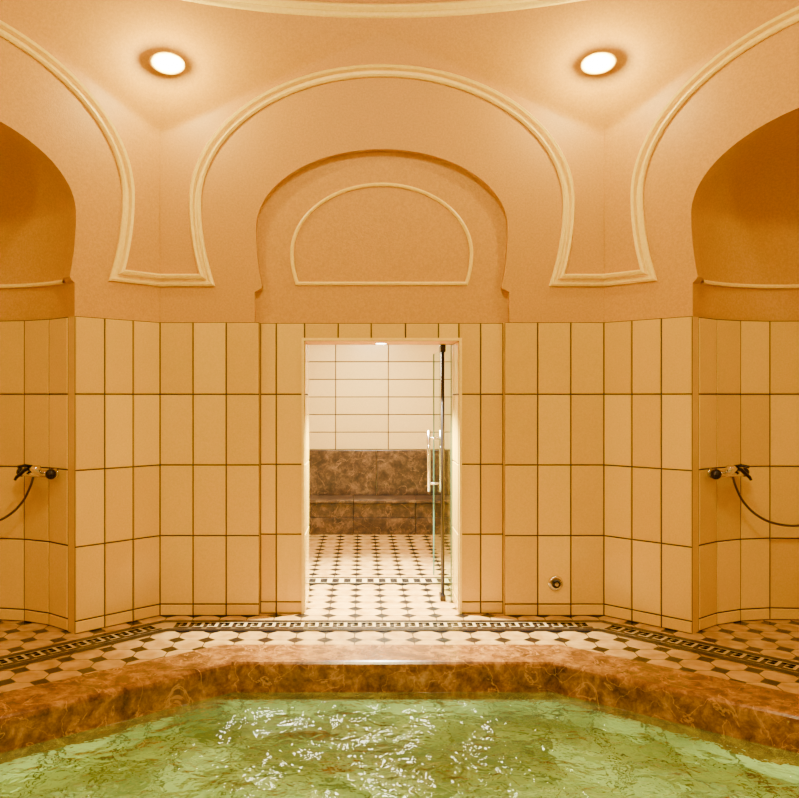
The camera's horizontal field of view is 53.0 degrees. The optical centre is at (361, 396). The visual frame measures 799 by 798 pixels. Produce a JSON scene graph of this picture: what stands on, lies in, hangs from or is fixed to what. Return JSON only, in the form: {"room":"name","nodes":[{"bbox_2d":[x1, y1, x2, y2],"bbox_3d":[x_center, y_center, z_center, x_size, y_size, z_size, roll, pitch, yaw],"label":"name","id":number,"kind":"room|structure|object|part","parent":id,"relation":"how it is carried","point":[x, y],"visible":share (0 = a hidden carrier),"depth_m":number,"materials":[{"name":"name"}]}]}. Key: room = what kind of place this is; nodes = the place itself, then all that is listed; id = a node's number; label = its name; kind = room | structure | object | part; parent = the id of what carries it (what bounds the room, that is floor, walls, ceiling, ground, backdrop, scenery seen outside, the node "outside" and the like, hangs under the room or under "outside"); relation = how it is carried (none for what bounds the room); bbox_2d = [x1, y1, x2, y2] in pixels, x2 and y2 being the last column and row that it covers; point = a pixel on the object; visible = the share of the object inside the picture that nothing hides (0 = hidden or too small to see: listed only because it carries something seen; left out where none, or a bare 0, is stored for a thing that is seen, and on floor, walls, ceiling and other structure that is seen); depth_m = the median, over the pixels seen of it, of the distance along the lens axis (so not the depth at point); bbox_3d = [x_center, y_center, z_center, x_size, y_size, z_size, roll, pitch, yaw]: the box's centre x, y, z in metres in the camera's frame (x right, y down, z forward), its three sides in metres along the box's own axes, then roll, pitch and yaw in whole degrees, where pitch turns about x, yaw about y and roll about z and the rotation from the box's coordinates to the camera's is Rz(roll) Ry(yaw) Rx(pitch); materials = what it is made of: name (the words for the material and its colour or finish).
{"room":"spa","nodes":[
{"label":"spa","id":0,"kind":"room"},
{"bbox_2d":[0,0,166,633],"bbox_3d":[-2.974,-0.625,5.104,1.444,4.530,3.330,0,0,45],"label":"wall","id":1,"kind":"structure","parent":0,"point":[81,96],"depth_m":5.71,"materials":[{"name":"tile"}]},
{"bbox_2d":[0,464,58,520],"bbox_3d":[-2.717,0.706,5.676,1.160,0.470,0.275,0,0,0],"label":"shower","id":2,"kind":"object","parent":1,"relation":"attached to","point":[32,471],"visible":1,"depth_m":5.64,"materials":[{"name":"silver metal"}]},
{"bbox_2d":[308,345,450,494],"bbox_3d":[0.150,0.340,9.996,3.000,2.600,0.007,0,0,0],"label":"wall","id":3,"kind":"structure","parent":0,"point":[362,397],"depth_m":9.99,"materials":[{"name":"tile"}]},
{"bbox_2d":[160,0,603,615],"bbox_3d":[0.150,-0.625,6.080,3.330,4.530,0.809,0,0,0],"label":"wall","id":4,"kind":"structure","parent":0,"point":[324,180],"depth_m":6.00,"materials":[{"name":"tile"}]},
{"bbox_2d":[149,52,184,74],"bbox_3d":[-1.388,-2.378,5.691,0.248,0.179,0.199,0,0,-24],"label":"ceiling light","id":5,"kind":"object","parent":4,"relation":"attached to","point":[169,63],"visible":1,"depth_m":5.62,"materials":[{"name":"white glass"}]},
{"bbox_2d":[182,0,583,17],"bbox_3d":[0.150,-2.880,1.980,8.024,0.100,8.024,0,0,0],"label":"trim","id":6,"kind":"structure","parent":4,"relation":"attached to","point":[345,10],"depth_m":5.90,"materials":[{"name":"beige paint"}]},
{"bbox_2d":[548,575,562,590],"bbox_3d":[1.450,1.395,5.971,0.116,0.116,0.045,0,0,0],"label":"outlet","id":7,"kind":"object","parent":4,"relation":"attached to","point":[555,583],"visible":1,"depth_m":5.98,"materials":[{"name":"silver metal"}]},
{"bbox_2d":[581,52,616,74],"bbox_3d":[1.688,-2.378,5.691,0.248,0.179,0.199,0,0,24],"label":"ceiling light","id":8,"kind":"object","parent":4,"relation":"attached to","point":[596,63],"visible":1,"depth_m":5.62,"materials":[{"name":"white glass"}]},
{"bbox_2d":[224,0,540,11],"bbox_3d":[0.150,-3.820,1.980,7.960,1.900,7.960,0,0,0],"label":"ceiling","id":9,"kind":"structure","parent":0,"point":[336,1],"depth_m":5.95,"materials":[{"name":"paint"}]},
{"bbox_2d":[0,532,798,693],"bbox_3d":[0.150,1.640,3.415,10.700,0.001,13.570,0,0,0],"label":"floor","id":10,"kind":"structure","parent":0,"point":[353,555],"depth_m":5.52,"materials":[{"name":"white tile"}]},
{"bbox_2d":[308,450,450,534],"bbox_3d":[0.150,1.150,9.738,2.976,0.980,0.495,0,0,0],"label":"bench","id":11,"kind":"object","parent":10,"relation":"on","point":[343,499],"visible":0.42,"depth_m":9.93,"materials":[{"name":"brown stone"}]},
{"bbox_2d":[0,577,798,675],"bbox_3d":[0.150,1.635,2.680,7.760,0.002,9.160,0,0,0],"label":"border","id":12,"kind":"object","parent":10,"relation":"on","point":[91,642],"depth_m":5.62,"materials":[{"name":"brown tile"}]},
{"bbox_2d":[0,645,798,753],"bbox_3d":[0.185,1.773,2.735,5.620,0.334,4.950,0,0,0],"label":"curb","id":13,"kind":"object","parent":10,"relation":"on","point":[31,715],"visible":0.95,"depth_m":4.71,"materials":[{"name":"stone"}]},
{"bbox_2d":[0,692,798,797],"bbox_3d":[0.185,1.790,2.735,4.898,0.001,4.228,0,0,0],"label":"pool water","id":14,"kind":"object","parent":13,"relation":"in","point":[233,744],"visible":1,"depth_m":4.03,"materials":[{"name":"green liquid"}]},
{"bbox_2d":[439,345,445,600],"bbox_3d":[0.650,0.610,6.470,0.044,2.060,0.120,0,0,0],"label":"post","id":15,"kind":"object","parent":10,"relation":"on","point":[442,348],"visible":1,"depth_m":6.43,"materials":[{"name":"brown metal"}]},
{"bbox_2d":[427,354,440,574],"bbox_3d":[0.647,0.610,6.858,0.135,2.000,0.776,0,0,0],"label":"leaf","id":16,"kind":"object","parent":15,"relation":"attached to","point":[433,354],"depth_m":7.11,"materials":[{"name":"clear glass"}]},
{"bbox_3d":[0.647,0.570,7.120,0.135,0.540,0.030,0,0,0],"label":"handle","id":17,"kind":"part","parent":16,"relation":"part of","materials":[{"name":"silver metal"}]},
{"bbox_2d":[451,345,451,600],"bbox_3d":[0.696,0.610,6.440,0.052,2.060,0.012,0,0,0],"label":"pane","id":18,"kind":"object","parent":10,"relation":"on","point":[451,345],"visible":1,"depth_m":6.43,"materials":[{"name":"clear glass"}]},
{"bbox_2d":[599,0,798,633],"bbox_3d":[3.274,-0.625,5.104,3.330,4.530,1.444,0,0,45],"label":"wall","id":19,"kind":"structure","parent":0,"point":[700,98],"depth_m":5.75,"materials":[{"name":"tile"}]},
{"bbox_2d":[707,464,798,526],"bbox_3d":[3.017,0.706,5.676,1.160,0.470,0.275,0,0,0],"label":"shower","id":20,"kind":"object","parent":19,"relation":"attached to","point":[730,471],"visible":1,"depth_m":5.66,"materials":[{"name":"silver metal"}]}
]}

